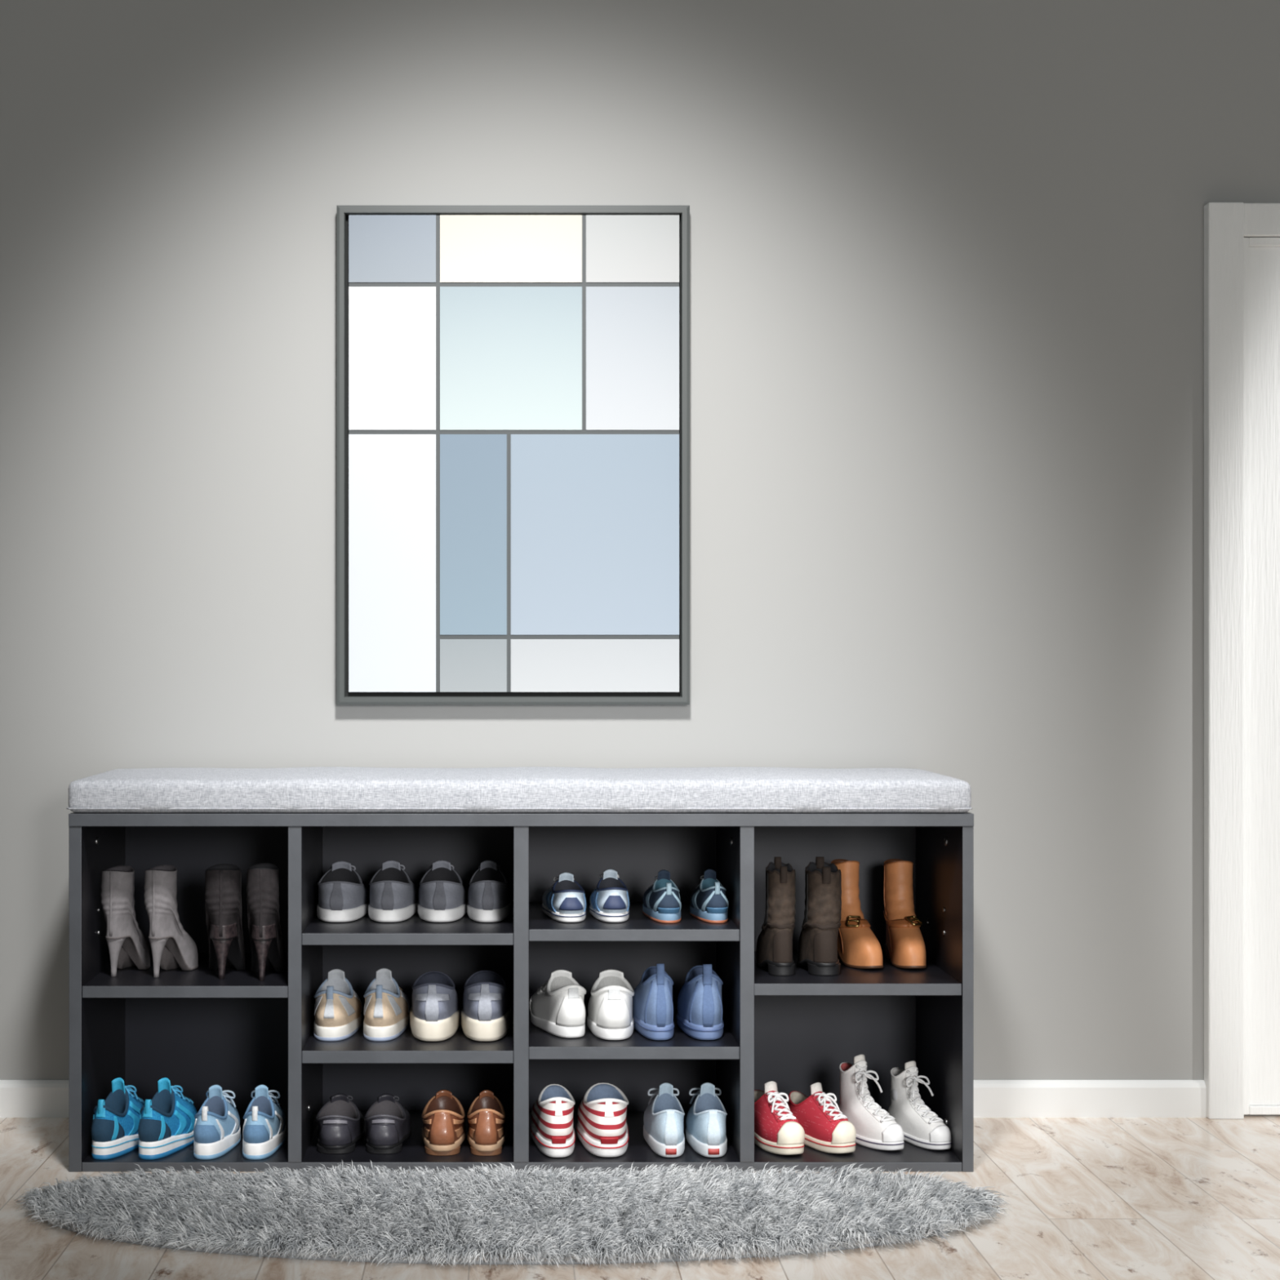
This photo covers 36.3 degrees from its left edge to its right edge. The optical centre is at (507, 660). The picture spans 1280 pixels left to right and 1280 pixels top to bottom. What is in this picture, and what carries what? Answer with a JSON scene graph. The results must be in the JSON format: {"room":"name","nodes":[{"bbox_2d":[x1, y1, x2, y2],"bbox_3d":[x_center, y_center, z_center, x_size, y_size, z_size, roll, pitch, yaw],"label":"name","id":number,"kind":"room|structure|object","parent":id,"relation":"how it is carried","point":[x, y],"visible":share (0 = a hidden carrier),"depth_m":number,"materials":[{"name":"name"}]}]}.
{"room":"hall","nodes":[
{"label":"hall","id":0,"kind":"room"},
{"bbox_2d":[0,0,1279,1115],"bbox_3d":[0.200,-0.636,2.780,5.600,2.650,0.100,0,0,0],"label":"wall","id":1,"kind":"structure","parent":0,"point":[946,257],"depth_m":2.73,"materials":[{"name":"grey paint"}]},
{"bbox_2d":[0,1080,68,1117],"bbox_3d":[-1.596,0.614,2.724,2.009,0.050,0.011,0,0,0],"label":"baseboard","id":2,"kind":"structure","parent":1,"relation":"attached to","point":[18,1098],"depth_m":2.72,"materials":[{"name":"white paint"}]},
{"bbox_2d":[336,204,689,704],"bbox_3d":[0.008,-0.287,2.718,0.492,0.696,0.022,0,0,0],"label":"framed artwork","id":3,"kind":"object","parent":1,"relation":"attached to","point":[513,381],"visible":1,"depth_m":2.71,"materials":[{"name":"grey metal"}]},
{"bbox_2d":[973,1080,1205,1117],"bbox_3d":[0.804,0.614,2.724,0.347,0.050,0.011,0,0,0],"label":"baseboard","id":4,"kind":"structure","parent":1,"relation":"attached to","point":[991,1098],"depth_m":2.72,"materials":[{"name":"white paint"}]},
{"bbox_2d":[1204,202,1279,1119],"bbox_3d":[1.307,0.000,2.719,0.659,1.278,0.022,0,0,0],"label":"trim","id":5,"kind":"structure","parent":1,"relation":"attached to","point":[1226,224],"depth_m":2.71,"materials":[{"name":"white paint"}]},
{"bbox_2d":[1244,237,1279,1115],"bbox_3d":[1.307,0.021,2.724,0.558,1.227,0.011,0,0,0],"label":"door","id":6,"kind":"structure","parent":1,"relation":"in","point":[1261,255],"depth_m":2.72,"materials":[{"name":"white paint"}]},
{"bbox_2d":[0,1115,1279,1279],"bbox_3d":[0.200,0.664,0.980,5.600,0.050,3.500,0,0,0],"label":"floor","id":7,"kind":"structure","parent":0,"point":[1089,1198],"depth_m":2.17,"materials":[{"name":"brown wood"}]},
{"bbox_2d":[11,1160,1010,1268],"bbox_3d":[0.006,0.635,2.222,1.090,0.006,0.334,0,0,0],"label":"shag rug","id":8,"kind":"object","parent":7,"relation":"on","point":[479,1215],"visible":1,"depth_m":2.17,"materials":[{"name":"grey carpet"}]},
{"bbox_2d":[68,811,973,1171],"bbox_3d":[0.018,0.415,2.571,1.131,0.448,0.286,0,0,0],"label":"storage bench","id":9,"kind":"object","parent":7,"relation":"on","point":[198,1030],"visible":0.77,"depth_m":2.62,"materials":[{"name":"black laminate"}]},
{"bbox_2d":[91,1077,144,1159],"bbox_3d":[-0.498,0.581,2.504,0.050,0.091,0.134,0,0,14],"label":"shoe","id":10,"kind":"object","parent":9,"relation":"on","point":[116,1118],"visible":0.89,"depth_m":2.46,"materials":[{"name":"blue fabric"}]},
{"bbox_2d":[91,1118,124,1142],"bbox_3d":[-0.509,0.591,2.457,0.039,0.030,0.036,0,0,14],"label":"heels","id":11,"kind":"structure","parent":10,"relation":"on","point":[102,1130],"depth_m":2.44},
{"bbox_2d":[100,865,150,976],"bbox_3d":[-0.498,0.337,2.553,0.044,0.139,0.112,0,0,12],"label":"boot","id":12,"kind":"object","parent":9,"relation":"on","point":[128,946],"visible":1,"depth_m":2.51,"materials":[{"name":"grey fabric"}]},
{"bbox_2d":[137,1077,197,1159],"bbox_3d":[-0.438,0.581,2.504,0.050,0.091,0.134,0,0,14],"label":"shoe","id":13,"kind":"object","parent":9,"relation":"on","point":[166,1120],"visible":0.97,"depth_m":2.48,"materials":[{"name":"blue fabric"}]},
{"bbox_2d":[137,1118,171,1142],"bbox_3d":[-0.450,0.591,2.457,0.039,0.030,0.036,0,0,14],"label":"heels","id":14,"kind":"structure","parent":13,"relation":"on","point":[148,1130],"depth_m":2.44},
{"bbox_2d":[143,864,198,977],"bbox_3d":[-0.438,0.336,2.544,0.043,0.141,0.110,0,0,16],"label":"boot","id":15,"kind":"object","parent":9,"relation":"on","point":[172,947],"visible":1,"depth_m":2.50,"materials":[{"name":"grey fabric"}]},
{"bbox_2d":[82,952,288,997],"bbox_3d":[-0.403,0.414,2.571,0.258,0.015,0.275,0,0,0],"label":"shelf","id":16,"kind":"object","parent":9,"relation":"attached to","point":[98,981],"depth_m":2.46,"materials":[{"name":"black laminate"}]},
{"bbox_2d":[193,1084,240,1159],"bbox_3d":[-0.375,0.586,2.509,0.050,0.081,0.142,0,0,6],"label":"shoe","id":17,"kind":"object","parent":9,"relation":"on","point":[217,1128],"visible":1,"depth_m":2.46,"materials":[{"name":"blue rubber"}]},
{"bbox_2d":[193,1124,220,1143],"bbox_3d":[-0.381,0.595,2.450,0.034,0.024,0.023,0,0,6],"label":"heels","id":18,"kind":"structure","parent":17,"relation":"on","point":[202,1134],"depth_m":2.44,"materials":[{"name":"blue fabric"}]},
{"bbox_2d":[204,863,245,978],"bbox_3d":[-0.368,0.335,2.541,0.049,0.143,0.125,0,0,-2],"label":"boot","id":19,"kind":"object","parent":9,"relation":"on","point":[223,882],"visible":1,"depth_m":2.49,"materials":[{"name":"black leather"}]},
{"bbox_2d":[242,1084,286,1159],"bbox_3d":[-0.315,0.586,2.508,0.050,0.081,0.140,0,0,2],"label":"shoe","id":20,"kind":"object","parent":9,"relation":"on","point":[264,1128],"visible":1,"depth_m":2.46,"materials":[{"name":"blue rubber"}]},
{"bbox_2d":[243,1124,269,1143],"bbox_3d":[-0.317,0.595,2.450,0.033,0.024,0.023,0,0,2],"label":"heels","id":21,"kind":"structure","parent":20,"relation":"on","point":[252,1134],"depth_m":2.44,"materials":[{"name":"blue fabric"}]},
{"bbox_2d":[246,862,285,980],"bbox_3d":[-0.312,0.334,2.522,0.044,0.146,0.111,0,0,0],"label":"boot","id":22,"kind":"object","parent":9,"relation":"on","point":[266,940],"visible":1,"depth_m":2.47,"materials":[{"name":"black leather"}]},
{"bbox_2d":[313,968,362,1041],"bbox_3d":[-0.226,0.447,2.574,0.063,0.081,0.176,0,0,2],"label":"sneaker","id":23,"kind":"object","parent":9,"relation":"on","point":[338,1008],"visible":1,"depth_m":2.50,"materials":[{"name":"beige fabric"}]},
{"bbox_2d":[315,1093,364,1154],"bbox_3d":[-0.220,0.597,2.551,0.063,0.059,0.179,0,0,0],"label":"shoe","id":24,"kind":"object","parent":9,"relation":"on","point":[340,1122],"visible":1,"depth_m":2.48,"materials":[{"name":"black leather"}]},
{"bbox_2d":[319,1124,351,1146],"bbox_3d":[-0.219,0.603,2.473,0.042,0.026,0.024,0,0,0],"label":"heels","id":25,"kind":"structure","parent":24,"relation":"on","point":[330,1135],"depth_m":2.47,"materials":[{"name":"black leather"}]},
{"bbox_2d":[316,861,368,922],"bbox_3d":[-0.222,0.304,2.609,0.072,0.073,0.181,0,0,0],"label":"sneaker","id":26,"kind":"object","parent":9,"relation":"on","point":[343,896],"visible":1,"depth_m":2.54,"materials":[{"name":"grey fabric"}]},
{"bbox_2d":[363,968,409,1041],"bbox_3d":[-0.161,0.446,2.568,0.058,0.083,0.164,0,0,2],"label":"sneaker","id":27,"kind":"object","parent":9,"relation":"on","point":[386,1006],"visible":1,"depth_m":2.50,"materials":[{"name":"beige fabric"}]},
{"bbox_2d":[364,1093,411,1154],"bbox_3d":[-0.157,0.597,2.546,0.059,0.060,0.169,0,0,0],"label":"shoe","id":28,"kind":"object","parent":9,"relation":"on","point":[388,1122],"visible":1,"depth_m":2.48,"materials":[{"name":"black leather"}]},
{"bbox_2d":[368,1124,399,1146],"bbox_3d":[-0.158,0.602,2.473,0.039,0.027,0.022,0,0,0],"label":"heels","id":29,"kind":"structure","parent":28,"relation":"on","point":[379,1135],"depth_m":2.47,"materials":[{"name":"black leather"}]},
{"bbox_2d":[368,860,417,922],"bbox_3d":[-0.154,0.304,2.608,0.067,0.074,0.178,0,0,0],"label":"sneaker","id":30,"kind":"object","parent":9,"relation":"on","point":[393,897],"visible":1,"depth_m":2.54,"materials":[{"name":"grey fabric"}]},
{"bbox_2d":[302,1011,513,1063],"bbox_3d":[-0.124,0.496,2.571,0.265,0.016,0.275,0,0,0],"label":"shelf","id":31,"kind":"object","parent":9,"relation":"attached to","point":[406,1048],"depth_m":2.44,"materials":[{"name":"black laminate"}]},
{"bbox_2d":[302,905,513,945],"bbox_3d":[-0.124,0.348,2.571,0.265,0.015,0.275,0,0,0],"label":"shelf","id":32,"kind":"object","parent":9,"relation":"attached to","point":[364,931],"depth_m":2.44,"materials":[{"name":"black laminate"}]},
{"bbox_2d":[409,971,459,1041],"bbox_3d":[-0.097,0.449,2.570,0.068,0.078,0.188,0,0,0],"label":"shoe","id":33,"kind":"object","parent":9,"relation":"on","point":[434,1011],"visible":1,"depth_m":2.49,"materials":[{"name":"grey fabric"}]},
{"bbox_2d":[417,860,466,922],"bbox_3d":[-0.088,0.304,2.609,0.069,0.074,0.181,0,0,0],"label":"sneaker","id":34,"kind":"object","parent":9,"relation":"on","point":[442,894],"visible":1,"depth_m":2.54,"materials":[{"name":"grey fabric"}]},
{"bbox_2d":[422,1089,466,1155],"bbox_3d":[-0.083,0.594,2.539,0.059,0.066,0.172,0,0,0],"label":"loafer","id":35,"kind":"object","parent":9,"relation":"on","point":[443,1129],"visible":1,"depth_m":2.47,"materials":[{"name":"brown leather"}]},
{"bbox_2d":[429,1111,454,1145],"bbox_3d":[-0.082,0.592,2.461,0.032,0.041,0.015,0,0,0],"label":"heels","id":36,"kind":"structure","parent":35,"relation":"on","point":[442,1131],"depth_m":2.46,"materials":[{"name":"leather"}]},
{"bbox_2d":[460,970,511,1041],"bbox_3d":[-0.028,0.448,2.570,0.068,0.079,0.189,0,0,0],"label":"shoe","id":37,"kind":"object","parent":9,"relation":"on","point":[486,1015],"visible":1,"depth_m":2.49,"materials":[{"name":"grey fabric"}]},
{"bbox_2d":[466,1089,506,1155],"bbox_3d":[-0.026,0.593,2.530,0.052,0.068,0.153,0,0,0],"label":"loafer","id":38,"kind":"object","parent":9,"relation":"on","point":[486,1134],"visible":1,"depth_m":2.47,"materials":[{"name":"brown leather"}]},
{"bbox_2d":[475,1111,497,1145],"bbox_3d":[-0.027,0.591,2.460,0.028,0.043,0.013,0,0,0],"label":"heels","id":39,"kind":"structure","parent":38,"relation":"on","point":[486,1133],"depth_m":2.46,"materials":[{"name":"leather"}]},
{"bbox_2d":[466,860,511,922],"bbox_3d":[-0.024,0.303,2.602,0.061,0.074,0.166,0,0,0],"label":"sneaker","id":40,"kind":"object","parent":9,"relation":"on","point":[489,892],"visible":1,"depth_m":2.54,"materials":[{"name":"grey fabric"}]},
{"bbox_2d":[66,766,972,813],"bbox_3d":[0.015,0.168,2.570,1.132,0.045,0.292,0,0,0],"label":"bench cushion","id":41,"kind":"object","parent":9,"relation":"on","point":[325,789],"visible":1,"depth_m":2.43,"materials":[{"name":"grey fabric"}]},
{"bbox_2d":[530,1084,575,1157],"bbox_3d":[0.060,0.588,2.522,0.057,0.078,0.160,0,0,-3],"label":"shoe","id":42,"kind":"object","parent":9,"relation":"on","point":[552,1130],"visible":1,"depth_m":2.46,"materials":[{"name":"fabric"}]},
{"bbox_2d":[529,968,586,1038],"bbox_3d":[0.068,0.443,2.549,0.056,0.079,0.150,0,0,-14],"label":"sneaker","id":43,"kind":"object","parent":9,"relation":"on","point":[557,1007],"visible":1,"depth_m":2.50,"materials":[{"name":"white leather"}]},
{"bbox_2d":[542,871,586,922],"bbox_3d":[0.076,0.307,2.564,0.056,0.058,0.164,0,0,-4],"label":"trainer","id":44,"kind":"object","parent":9,"relation":"on","point":[565,900],"visible":1,"depth_m":2.50,"materials":[{"name":"blue fabric"}]},
{"bbox_2d":[576,1082,628,1156],"bbox_3d":[0.126,0.589,2.540,0.069,0.076,0.196,0,0,-2],"label":"shoe","id":45,"kind":"object","parent":9,"relation":"on","point":[602,1126],"visible":1,"depth_m":2.46,"materials":[{"name":"fabric"}]},
{"bbox_2d":[588,868,629,922],"bbox_3d":[0.136,0.305,2.561,0.054,0.062,0.158,0,0,-2],"label":"trainer","id":46,"kind":"object","parent":9,"relation":"on","point":[609,901],"visible":1,"depth_m":2.50,"materials":[{"name":"white fabric"}]},
{"bbox_2d":[586,968,634,1039],"bbox_3d":[0.137,0.443,2.545,0.063,0.080,0.168,0,0,0],"label":"sneaker","id":47,"kind":"object","parent":9,"relation":"on","point":[610,1006],"visible":0.99,"depth_m":2.48,"materials":[{"name":"white leather"}]},
{"bbox_2d":[528,1007,739,1059],"bbox_3d":[0.159,0.491,2.571,0.264,0.016,0.275,0,0,0],"label":"shelf","id":48,"kind":"object","parent":9,"relation":"attached to","point":[543,1045],"depth_m":2.43,"materials":[{"name":"black laminate"}]},
{"bbox_2d":[528,902,739,941],"bbox_3d":[0.159,0.344,2.571,0.264,0.015,0.275,0,0,0],"label":"shelf","id":49,"kind":"object","parent":9,"relation":"attached to","point":[638,926],"depth_m":2.44,"materials":[{"name":"black laminate"}]},
{"bbox_2d":[632,963,674,1040],"bbox_3d":[0.191,0.434,2.535,0.052,0.098,0.150,0,0,-3],"label":"shoe","id":50,"kind":"object","parent":9,"relation":"on","point":[652,998],"visible":0.95,"depth_m":2.47,"materials":[{"name":"blue fabric"}]},
{"bbox_2d":[642,869,681,923],"bbox_3d":[0.205,0.305,2.555,0.047,0.062,0.148,0,0,-2],"label":"shoe","id":51,"kind":"object","parent":9,"relation":"on","point":[662,904],"visible":1,"depth_m":2.50,"materials":[{"name":"blue fabric"}]},
{"bbox_2d":[643,1082,684,1157],"bbox_3d":[0.204,0.586,2.518,0.051,0.082,0.153,0,0,-1],"label":"sneaker","id":52,"kind":"object","parent":9,"relation":"on","point":[663,1117],"visible":1,"depth_m":2.47,"materials":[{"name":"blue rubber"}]},
{"bbox_2d":[675,964,724,1039],"bbox_3d":[0.254,0.434,2.548,0.061,0.097,0.175,0,0,-1],"label":"shoe","id":53,"kind":"object","parent":9,"relation":"on","point":[699,1015],"visible":1,"depth_m":2.48,"materials":[{"name":"blue fabric"}]},
{"bbox_2d":[685,1082,727,1157],"bbox_3d":[0.259,0.586,2.520,0.052,0.082,0.156,0,0,-1],"label":"sneaker","id":54,"kind":"object","parent":9,"relation":"on","point":[705,1121],"visible":1,"depth_m":2.46,"materials":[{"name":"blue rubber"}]},
{"bbox_2d":[689,868,728,923],"bbox_3d":[0.266,0.304,2.553,0.045,0.063,0.142,0,0,-4],"label":"shoe","id":55,"kind":"object","parent":9,"relation":"on","point":[708,902],"visible":1,"depth_m":2.50,"materials":[{"name":"blue fabric"}]},
{"bbox_2d":[755,857,795,976],"bbox_3d":[0.352,0.330,2.545,0.042,0.148,0.119,0,0,-4],"label":"boot","id":56,"kind":"object","parent":9,"relation":"on","point":[774,948],"visible":1,"depth_m":2.49,"materials":[{"name":"brown leather"}]},
{"bbox_2d":[773,929,792,963],"bbox_3d":[0.354,0.366,2.491,0.026,0.043,0.012,0,0,-2],"label":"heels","id":57,"kind":"structure","parent":56,"relation":"on","point":[783,940],"depth_m":2.49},
{"bbox_2d":[754,1081,804,1155],"bbox_3d":[0.344,0.586,2.514,0.050,0.082,0.134,0,0,-14],"label":"sneaker","id":58,"kind":"object","parent":9,"relation":"on","point":[777,1131],"visible":0.9,"depth_m":2.48,"materials":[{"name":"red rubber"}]},
{"bbox_2d":[796,857,841,976],"bbox_3d":[0.410,0.330,2.557,0.051,0.147,0.143,0,0,0],"label":"boot","id":59,"kind":"object","parent":9,"relation":"on","point":[818,938],"visible":1,"depth_m":2.49,"materials":[{"name":"brown leather"}]},
{"bbox_2d":[813,929,837,963],"bbox_3d":[0.409,0.366,2.493,0.031,0.043,0.015,0,0,0],"label":"heels","id":60,"kind":"structure","parent":59,"relation":"on","point":[825,942],"depth_m":2.49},
{"bbox_2d":[787,1082,856,1153],"bbox_3d":[0.405,0.587,2.520,0.050,0.079,0.134,0,0,-28],"label":"sneaker","id":61,"kind":"object","parent":9,"relation":"on","point":[826,1128],"visible":0.84,"depth_m":2.49,"materials":[{"name":"red fabric"}]},
{"bbox_2d":[831,858,883,968],"bbox_3d":[0.463,0.335,2.588,0.042,0.136,0.120,0,0,-14],"label":"boot","id":62,"kind":"object","parent":9,"relation":"on","point":[858,947],"visible":0.72,"depth_m":2.58,"materials":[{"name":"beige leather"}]},
{"bbox_2d":[754,951,961,995],"bbox_3d":[0.439,0.411,2.571,0.260,0.015,0.275,0,0,0],"label":"shelf","id":63,"kind":"object","parent":9,"relation":"attached to","point":[940,976],"depth_m":2.45,"materials":[{"name":"black laminate"}]},
{"bbox_2d":[838,1054,904,1150],"bbox_3d":[0.470,0.571,2.531,0.043,0.112,0.126,0,0,-26],"label":"sneaker","id":64,"kind":"object","parent":9,"relation":"on","point":[875,1128],"visible":0.9,"depth_m":2.52,"materials":[{"name":"white rubber"}]},
{"bbox_2d":[883,858,926,968],"bbox_3d":[0.531,0.336,2.593,0.044,0.136,0.126,0,0,-4],"label":"boot","id":65,"kind":"object","parent":9,"relation":"on","point":[904,945],"visible":1,"depth_m":2.60,"materials":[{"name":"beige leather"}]},
{"bbox_2d":[887,1061,951,1149],"bbox_3d":[0.537,0.576,2.537,0.043,0.102,0.126,0,0,-24],"label":"sneaker","id":66,"kind":"object","parent":9,"relation":"on","point":[922,1127],"visible":0.94,"depth_m":2.53,"materials":[{"name":"white rubber"}]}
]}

